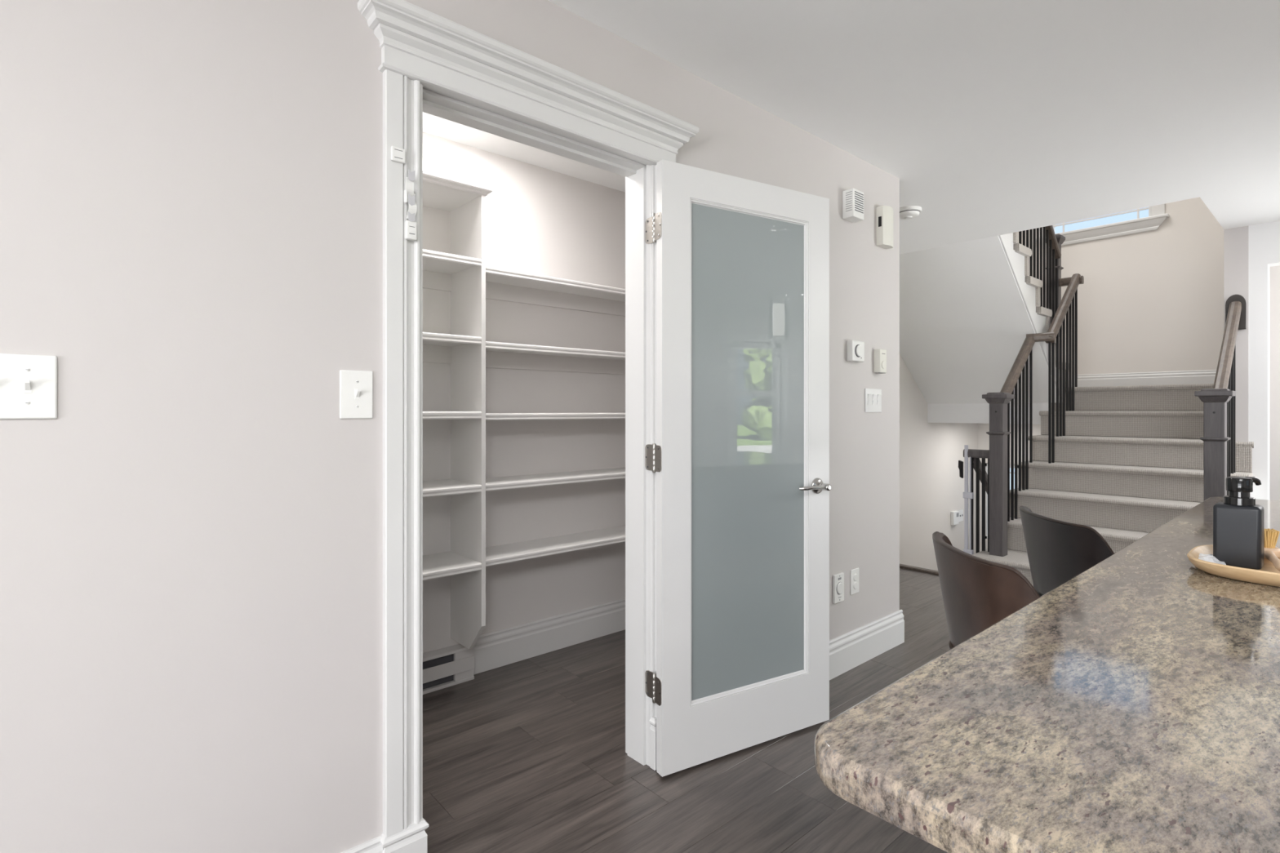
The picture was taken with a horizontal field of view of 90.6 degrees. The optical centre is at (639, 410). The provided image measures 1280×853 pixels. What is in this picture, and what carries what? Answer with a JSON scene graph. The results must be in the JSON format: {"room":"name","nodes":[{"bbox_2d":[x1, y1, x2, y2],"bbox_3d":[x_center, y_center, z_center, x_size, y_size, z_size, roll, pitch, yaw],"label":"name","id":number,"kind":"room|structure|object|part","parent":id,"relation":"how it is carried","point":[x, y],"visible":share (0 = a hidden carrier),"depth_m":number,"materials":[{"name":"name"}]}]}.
{"room":"kitchen","nodes":[
{"label":"kitchen","id":0,"kind":"room"},
{"bbox_2d":[0,0,899,852],"bbox_3d":[-2.193,-0.003,0.997,8.428,2.440,1.203,0,0,-41],"label":"wall","id":1,"kind":"structure","parent":0,"point":[191,191],"depth_m":1.35,"materials":[{"name":"beige paint"}]},
{"bbox_2d":[0,353,57,419],"bbox_3d":[-1.119,-0.043,1.130,0.116,0.117,0.018,0,0,-41],"label":"light switch","id":2,"kind":"object","parent":1,"relation":"attached to","point":[28,382],"visible":1,"depth_m":1.14,"materials":[{"name":"white plastic"}]},
{"bbox_2d":[339,369,373,418],"bbox_3d":[-0.678,-0.039,1.519,0.076,0.116,0.018,0,0,-41],"label":"light switch","id":3,"kind":"object","parent":1,"relation":"attached to","point":[356,387],"visible":1,"depth_m":1.52,"materials":[{"name":"white plastic"}]},
{"bbox_2d":[341,835,382,852],"bbox_3d":[-2.792,1.133,-0.345,5.755,0.168,0.018,0,0,-41],"label":"baseboard","id":4,"kind":"structure","parent":1,"relation":"attached to","point":[373,846],"depth_m":1.54,"materials":[{"name":"white paint"}]},
{"bbox_2d":[391,146,405,164],"bbox_3d":[-0.598,-0.633,1.567,0.036,0.036,0.009,0,0,-41],"label":"pad","id":5,"kind":"object","parent":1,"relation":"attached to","point":[397,154],"visible":1,"depth_m":1.56,"materials":[{"name":"white plastic"}]},
{"bbox_2d":[404,168,417,240],"bbox_3d":[-0.575,-0.514,1.587,0.030,0.173,0.020,0,0,-41],"label":"strap","id":6,"kind":"object","parent":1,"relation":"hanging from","point":[410,226],"visible":1,"depth_m":1.58,"materials":[{"name":"white plastic"}]},
{"bbox_2d":[357,0,698,852],"bbox_3d":[-0.281,0.114,1.915,1.114,2.206,0.208,0,0,-41],"label":"trim","id":7,"kind":"structure","parent":1,"relation":"attached to","point":[433,64],"depth_m":1.66,"materials":[{"name":"white paint"}]},
{"bbox_3d":[-0.593,0.104,1.591,0.097,1.886,0.022,0,0,-41],"label":"casing","id":8,"kind":"part","parent":7,"relation":"part of","materials":[{"name":"white paint"}]},
{"bbox_3d":[-0.254,-0.843,1.885,1.017,0.012,0.030,0,0,-41],"label":"bead moulding","id":9,"kind":"part","parent":7,"relation":"part of","materials":[{"name":"white paint"}]},
{"bbox_3d":[-0.238,-0.961,1.867,1.114,0.056,0.079,0,0,-41],"label":"crown moulding","id":10,"kind":"part","parent":7,"relation":"part of","materials":[{"name":"white paint"}]},
{"bbox_3d":[-0.251,-0.915,1.881,1.036,0.041,0.040,0,0,-41],"label":"cove moulding","id":11,"kind":"part","parent":7,"relation":"part of","materials":[{"name":"white paint"}]},
{"bbox_3d":[-0.014,0.166,2.277,0.090,2.102,0.018,0,0,-41],"label":"casing","id":12,"kind":"part","parent":7,"relation":"part of","materials":[{"name":"white paint"}]},
{"bbox_3d":[0.082,0.104,2.187,0.097,1.886,0.022,0,0,-41],"label":"casing","id":13,"kind":"part","parent":7,"relation":"part of","materials":[{"name":"white paint"}]},
{"bbox_2d":[652,159,831,777],"bbox_3d":[0.396,0.189,2.287,0.777,2.032,0.155,0,0,-30],"label":"door","id":14,"kind":"structure","parent":1,"relation":"in","point":[740,454],"depth_m":2.26,"materials":[{"name":"white paint"}]},
{"bbox_3d":[0.398,0.141,2.292,0.547,1.721,0.010,0,0,-30],"label":"frosted pane","id":15,"kind":"part","parent":14,"relation":"part of","materials":[{"name":"grey glass"}]},
{"bbox_3d":[0.656,0.289,2.373,0.136,0.027,0.037,0,0,-27],"label":"handle","id":16,"kind":"part","parent":14,"relation":"part of","materials":[{"name":"silver metal"}]},
{"bbox_2d":[832,572,844,604],"bbox_3d":[0.921,0.820,2.929,0.081,0.130,0.018,0,0,-41],"label":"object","id":17,"kind":"object","parent":1,"relation":"attached to","point":[837,579],"visible":1,"depth_m":2.92,"materials":[{"name":"white plastic"}]},
{"bbox_2d":[842,188,863,222],"bbox_3d":[1.001,-0.963,2.973,0.096,0.131,0.058,0,0,-41],"label":"door chime","id":18,"kind":"object","parent":1,"relation":"attached to","point":[852,198],"depth_m":2.95,"materials":[{"name":"white plastic"}]},
{"bbox_2d":[850,567,858,595],"bbox_3d":[1.030,0.816,3.030,0.072,0.118,0.010,0,0,-41],"label":"wall outlet","id":19,"kind":"object","parent":1,"relation":"attached to","point":[855,572],"visible":1,"depth_m":3.02,"materials":[{"name":"white plastic"}]},
{"bbox_2d":[853,582,857,589],"bbox_3d":[1.032,0.836,3.028,0.035,0.035,0.004,0,0,-41],"label":"socket","id":20,"kind":"object","parent":19,"relation":"attached to","point":[855,584],"depth_m":3.02,"materials":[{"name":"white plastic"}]},
{"bbox_2d":[853,573,857,581],"bbox_3d":[1.032,0.797,3.028,0.035,0.035,0.004,0,0,-41],"label":"socket","id":21,"kind":"object","parent":19,"relation":"attached to","point":[855,575],"depth_m":3.02,"materials":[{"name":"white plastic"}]},
{"bbox_2d":[846,340,864,362],"bbox_3d":[1.027,-0.282,3.007,0.109,0.097,0.041,0,0,-41],"label":"thermostat","id":22,"kind":"object","parent":1,"relation":"attached to","point":[855,348],"visible":1,"depth_m":2.98,"materials":[{"name":"white plastic"}]},
{"bbox_2d":[864,388,881,412],"bbox_3d":[1.162,-0.051,3.144,0.155,0.118,0.014,0,0,-41],"label":"light switch","id":23,"kind":"object","parent":1,"relation":"attached to","point":[873,397],"visible":1,"depth_m":3.13,"materials":[{"name":"white plastic"}]},
{"bbox_2d":[874,348,886,373],"bbox_3d":[1.202,-0.247,3.162,0.066,0.118,0.040,0,0,-41],"label":"thermostat","id":24,"kind":"object","parent":1,"relation":"attached to","point":[880,355],"visible":1,"depth_m":3.14,"materials":[{"name":"beige plastic"}]},
{"bbox_2d":[875,205,893,248],"bbox_3d":[1.238,-0.923,3.189,0.106,0.195,0.048,0,0,-41],"label":"door chime","id":25,"kind":"object","parent":1,"relation":"attached to","point":[884,214],"visible":1,"depth_m":3.16,"materials":[{"name":"beige plastic"}]},
{"bbox_2d":[422,132,625,653],"bbox_3d":[-0.485,-0.003,3.248,2.668,2.440,0.085,0,0,-41],"label":"wall","id":26,"kind":"structure","parent":0,"point":[540,220],"depth_m":3.17,"materials":[{"name":"paint"}]},
{"bbox_2d":[422,644,474,694],"bbox_3d":[-1.058,1.141,2.641,0.766,0.153,0.066,0,0,-41],"label":"baseboard heater","id":27,"kind":"object","parent":26,"relation":"attached to","point":[449,666],"visible":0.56,"depth_m":2.80,"materials":[{"name":"metal"}]},
{"bbox_3d":[-1.038,1.139,2.618,0.766,0.060,0.004,0,0,-41],"label":"panel","id":28,"kind":"part","parent":27,"relation":"part of","materials":[{"name":"metal"}]},
{"bbox_2d":[422,169,493,648],"bbox_3d":[-0.994,0.047,2.529,0.734,1.960,0.321,0,0,-41],"label":"shelf unit","id":29,"kind":"object","parent":26,"relation":"attached to","point":[461,272],"visible":0.35,"depth_m":2.70,"materials":[{"name":"white paint"}]},
{"bbox_3d":[-1.018,-0.618,2.524,0.691,0.031,0.298,0,0,-41],"label":"shelf","id":30,"kind":"part","parent":29,"relation":"part of","materials":[{"name":"white paint"}]},
{"bbox_3d":[-1.018,-0.292,2.524,0.691,0.031,0.298,0,0,-41],"label":"shelf","id":31,"kind":"part","parent":29,"relation":"part of","materials":[{"name":"white paint"}]},
{"bbox_3d":[-1.018,0.018,2.524,0.691,0.031,0.298,0,0,-41],"label":"shelf","id":32,"kind":"part","parent":29,"relation":"part of","materials":[{"name":"white paint"}]},
{"bbox_3d":[-1.018,0.325,2.524,0.691,0.031,0.298,0,0,-41],"label":"shelf","id":33,"kind":"part","parent":29,"relation":"part of","materials":[{"name":"white paint"}]},
{"bbox_3d":[-1.018,0.650,2.524,0.691,0.031,0.298,0,0,-41],"label":"shelf","id":34,"kind":"part","parent":29,"relation":"part of","materials":[{"name":"white paint"}]},
{"bbox_3d":[-0.994,-0.916,2.529,0.734,0.034,0.321,0,0,-41],"label":"crown","id":35,"kind":"part","parent":29,"relation":"part of","materials":[{"name":"white paint"}]},
{"bbox_2d":[485,266,625,568],"bbox_3d":[-0.074,0.058,3.402,1.848,1.365,0.230,0,0,-41],"label":"wall shelving","id":36,"kind":"object","parent":26,"relation":"attached to","point":[501,284],"visible":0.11,"depth_m":3.11,"materials":[{"name":"white paint"}]},
{"bbox_3d":[-0.074,-0.610,3.402,1.848,0.031,0.230,0,0,-41],"label":"shelf","id":37,"kind":"part","parent":36,"relation":"part of","materials":[{"name":"white paint"}]},
{"bbox_3d":[-0.074,-0.284,3.402,1.848,0.031,0.230,0,0,-41],"label":"shelf","id":38,"kind":"part","parent":36,"relation":"part of","materials":[{"name":"white paint"}]},
{"bbox_3d":[-0.074,0.026,3.402,1.848,0.031,0.230,0,0,-41],"label":"shelf","id":39,"kind":"part","parent":36,"relation":"part of","materials":[{"name":"white paint"}]},
{"bbox_3d":[-0.074,0.333,3.402,1.848,0.031,0.230,0,0,-41],"label":"shelf","id":40,"kind":"part","parent":36,"relation":"part of","materials":[{"name":"white paint"}]},
{"bbox_3d":[-0.074,0.658,3.402,1.848,0.031,0.230,0,0,-41],"label":"shelf","id":41,"kind":"part","parent":36,"relation":"part of","materials":[{"name":"white paint"}]},
{"bbox_2d":[474,598,904,679],"bbox_3d":[0.271,1.133,3.158,1.908,0.168,1.221,0,0,-41],"label":"baseboard","id":42,"kind":"structure","parent":26,"relation":"attached to","point":[496,649],"depth_m":3.14,"materials":[{"name":"white paint"}]},
{"bbox_2d":[422,564,950,852],"bbox_3d":[1.632,1.359,1.173,14.400,0.316,6.200,0,0,-41],"label":"floor","id":43,"kind":"structure","parent":0,"point":[529,755],"depth_m":2.12,"materials":[{"name":"laminate"}]},
{"bbox_2d":[932,531,1039,649],"bbox_3d":[0.948,0.770,1.497,0.427,0.894,0.445,0,0,4],"label":"bar stool","id":44,"kind":"object","parent":43,"relation":"on","point":[978,593],"visible":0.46,"depth_m":1.42,"materials":[{"name":"brown leather"}]},
{"bbox_2d":[1019,505,1114,596],"bbox_3d":[1.446,0.770,1.953,0.427,0.894,0.445,0,0,7],"label":"bar stool","id":45,"kind":"object","parent":43,"relation":"on","point":[1058,551],"visible":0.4,"depth_m":1.89,"materials":[{"name":"leather"}]},
{"bbox_2d":[899,231,1253,586],"bbox_3d":[3.192,0.226,4.984,3.580,4.497,2.345,0,0,-41],"label":"staircase","id":46,"kind":"structure","parent":43,"relation":"on","point":[1129,460],"depth_m":4.88,"materials":[{"name":"carpet"}]},
{"bbox_2d":[963,448,989,553],"bbox_3d":[2.786,0.750,4.883,0.898,0.935,0.210,0,0,-41],"label":"guard railing","id":47,"kind":"object","parent":46,"relation":"on","point":[979,467],"visible":0.48,"depth_m":4.61,"materials":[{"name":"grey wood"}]},
{"bbox_2d":[958,444,973,555],"bbox_3d":[2.396,0.725,4.655,0.028,0.945,0.099,0,0,-41],"label":"safety gate","id":48,"kind":"object","parent":47,"relation":"attached to","point":[966,495],"visible":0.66,"depth_m":4.64,"materials":[{"name":"grey metal"}]},
{"bbox_3d":[2.405,0.725,4.646,0.016,0.945,0.045,0,0,-41],"label":"post","id":49,"kind":"part","parent":48,"relation":"part of","materials":[{"name":"white metal"}]},
{"bbox_3d":[2.472,0.312,4.606,0.060,0.060,0.210,0,0,-41],"label":"handrail","id":50,"kind":"part","parent":47,"relation":"part of","materials":[{"name":"grey wood"}]},
{"bbox_3d":[2.768,0.699,4.920,0.877,0.729,0.055,0,0,-41],"label":"handrail","id":51,"kind":"part","parent":47,"relation":"part of","materials":[{"name":"grey wood"}]},
{"bbox_2d":[982,233,1084,556],"bbox_3d":[3.079,-0.249,4.942,1.624,2.538,0.272,0,0,-41],"label":"stair railing","id":52,"kind":"object","parent":46,"relation":"on","point":[999,432],"visible":0.79,"depth_m":4.86,"materials":[{"name":"grey wood"}]},
{"bbox_3d":[2.525,0.476,4.462,0.090,1.088,0.090,0,0,-41],"label":"newel post","id":53,"kind":"part","parent":52,"relation":"part of","materials":[{"name":"grey wood"}]},
{"bbox_3d":[2.797,-0.275,4.732,0.757,0.633,0.062,0,0,-41],"label":"handrail","id":54,"kind":"part","parent":52,"relation":"part of","materials":[{"name":"brown wood"}]},
{"bbox_3d":[3.592,-0.829,5.490,0.080,1.258,0.080,0,0,-41],"label":"newel post","id":55,"kind":"part","parent":52,"relation":"part of","materials":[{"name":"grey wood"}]},
{"bbox_3d":[3.434,-0.843,5.134,0.760,0.636,0.062,0,0,-41],"label":"handrail","id":56,"kind":"part","parent":52,"relation":"part of","materials":[{"name":"brown wood"}]},
{"bbox_2d":[1018,225,1061,323],"bbox_3d":[2.954,-1.591,4.891,1.742,2.384,0.062,0,0,-41],"label":"stair railing","id":57,"kind":"object","parent":46,"relation":"on","point":[1053,251],"visible":0.2,"depth_m":5.28,"materials":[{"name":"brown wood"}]},
{"bbox_3d":[2.954,-2.044,4.891,1.742,1.478,0.062,0,0,-41],"label":"handrail","id":58,"kind":"part","parent":57,"relation":"part of","materials":[{"name":"brown wood"}]},
{"bbox_2d":[1194,294,1246,501],"bbox_3d":[3.602,0.122,3.894,1.024,1.795,0.159,0,0,-41],"label":"stair railing","id":59,"kind":"object","parent":46,"relation":"on","point":[1219,438],"visible":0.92,"depth_m":3.61,"materials":[{"name":"grey wood"}]},
{"bbox_3d":[3.278,0.477,3.608,0.090,1.084,0.090,0,0,-41],"label":"newel post","id":60,"kind":"part","parent":59,"relation":"part of","materials":[{"name":"grey wood"}]},
{"bbox_3d":[3.633,-0.348,3.924,0.938,0.760,0.060,0,0,-41],"label":"handrail","id":61,"kind":"part","parent":59,"relation":"part of","materials":[{"name":"brown wood"}]},
{"bbox_3d":[1.545,0.778,0.905,2.424,0.878,0.754,0,0,-41],"label":"cabinet","id":62,"kind":"object","parent":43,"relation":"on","visible":0},
{"bbox_2d":[814,496,1279,852],"bbox_3d":[1.450,0.320,1.010,2.528,0.036,1.097,0,0,-41],"label":"countertop","id":63,"kind":"structure","parent":62,"relation":"on","point":[1132,705],"depth_m":0.61,"materials":[{"name":"beige stone"}]},
{"bbox_2d":[1186,544,1279,586],"bbox_3d":[1.187,0.288,1.129,0.256,0.028,0.314,0,0,-41],"label":"wooden tray","id":64,"kind":"object","parent":63,"relation":"on","point":[1268,575],"visible":0.61,"depth_m":1.13,"materials":[{"name":"brown wood"}]},
{"bbox_2d":[1198,553,1226,564],"bbox_3d":[1.106,0.288,1.230,0.085,0.015,0.062,0,0,-41],"label":"packet","id":65,"kind":"object","parent":64,"relation":"in","point":[1208,557],"visible":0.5,"depth_m":1.21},
{"bbox_2d":[1213,476,1263,569],"bbox_3d":[1.149,0.211,1.216,0.060,0.170,0.068,0,0,-41],"label":"soap dispenser","id":66,"kind":"object","parent":64,"relation":"on","point":[1237,521],"visible":0.98,"depth_m":1.20,"materials":[{"name":"black plastic"}]},
{"bbox_3d":[1.175,0.135,1.212,0.029,0.017,0.013,0,0,-4],"label":"spout","id":67,"kind":"part","parent":66,"relation":"part of","materials":[{"name":"black plastic"}]},
{"bbox_2d":[1263,528,1279,571],"bbox_3d":[1.159,0.261,1.167,0.044,0.058,0.246,0,0,43],"label":"dish brush","id":68,"kind":"object","parent":64,"relation":"on","point":[1271,553],"visible":0.69,"depth_m":1.23,"materials":[{"name":"brown wood"}]},
{"bbox_3d":[1.159,0.274,1.155,0.020,0.031,0.229,0,0,39],"label":"handle","id":69,"kind":"part","parent":68,"relation":"part of","materials":[{"name":"brown wood"}]},
{"bbox_2d":[422,0,1279,254],"bbox_3d":[1.581,-2.653,1.141,14.520,2.860,6.220,0,0,-41],"label":"ceiling","id":70,"kind":"structure","parent":0,"point":[991,117],"depth_m":2.43,"materials":[{"name":"paint"}]},
{"bbox_2d":[899,205,921,219],"bbox_3d":[1.635,-1.196,3.854,0.148,0.053,0.148,0,0,-41],"label":"smoke detector","id":71,"kind":"object","parent":70,"relation":"attached to","point":[911,211],"visible":0.89,"depth_m":3.81,"materials":[{"name":"white plastic"}]},
{"bbox_2d":[899,353,977,570],"bbox_3d":[2.128,-0.583,5.689,4.482,6.800,0.120,0,0,-41],"label":"wall","id":72,"kind":"structure","parent":0,"point":[931,487],"depth_m":6.20,"materials":[{"name":"paint"}]},
{"bbox_2d":[951,510,959,525],"bbox_3d":[3.283,1.117,6.604,0.130,0.140,0.035,0,0,-41],"label":"thermostat","id":73,"kind":"object","parent":72,"relation":"attached to","point":[954,514],"visible":1,"depth_m":6.58,"materials":[{"name":"white plastic"}]},
{"bbox_2d":[958,509,963,521],"bbox_3d":[3.415,1.115,6.734,0.120,0.125,0.014,0,0,-41],"label":"light switch","id":74,"kind":"object","parent":72,"relation":"attached to","point":[961,511],"visible":0.85,"depth_m":6.74,"materials":[{"name":"white plastic"}]},
{"bbox_2d":[977,196,1223,551],"bbox_3d":[4.598,-0.583,6.187,0.120,6.800,2.400,0,0,-41],"label":"wall","id":75,"kind":"structure","parent":0,"point":[1150,301],"depth_m":5.90,"materials":[{"name":"paint"}]},
{"bbox_2d":[985,462,1018,538],"bbox_3d":[3.958,0.997,6.912,0.080,0.840,0.365,0,0,-41],"label":"window","id":76,"kind":"structure","parent":75,"relation":"in","point":[986,464],"depth_m":7.00,"materials":[{"name":"white paint"}]},
{"bbox_2d":[1035,204,1169,248],"bbox_3d":[4.512,-2.400,6.231,0.150,1.447,1.090,0,0,-41],"label":"window","id":77,"kind":"structure","parent":75,"relation":"in","point":[1157,215],"depth_m":6.08,"materials":[{"name":"white paint"}]},
{"bbox_3d":[4.538,-2.408,6.254,0.080,1.250,0.860,0,0,-41],"label":"frame","id":78,"kind":"part","parent":77,"relation":"part of","materials":[{"name":"white paint"}]},
{"bbox_3d":[4.493,-1.788,6.215,0.100,0.030,1.090,0,0,-41],"label":"sill","id":79,"kind":"part","parent":77,"relation":"part of","materials":[{"name":"white paint"}]},
{"bbox_3d":[4.795,-2.458,5.857,0.020,1.310,0.095,0,0,-41],"label":"casing","id":80,"kind":"part","parent":77,"relation":"part of","materials":[{"name":"white paint"}]},
{"bbox_2d":[1074,369,1216,386],"bbox_3d":[4.480,-0.280,6.216,0.018,0.160,2.200,0,0,-41],"label":"baseboard","id":81,"kind":"structure","parent":75,"relation":"attached to","point":[1206,376],"depth_m":5.91,"materials":[{"name":"white paint"}]},
{"bbox_2d":[1223,226,1248,441],"bbox_3d":[4.618,-0.003,4.791,1.695,2.440,0.120,0,0,-41],"label":"wall","id":82,"kind":"structure","parent":0,"point":[1236,240],"depth_m":4.21,"materials":[{"name":"beige paint"}]},
{"bbox_2d":[1248,221,1279,500],"bbox_3d":[4.445,-0.003,3.807,0.127,2.440,1.132,0,0,-41],"label":"door frame","id":83,"kind":"structure","parent":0,"point":[1264,238],"depth_m":4.15,"materials":[{"name":"white paint"}]},
{"bbox_2d":[1269,265,1279,501],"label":"door","id":84,"kind":"structure","parent":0,"point":[1274,271],"depth_m":5.17,"materials":[{"name":"beige paint"}]}
]}

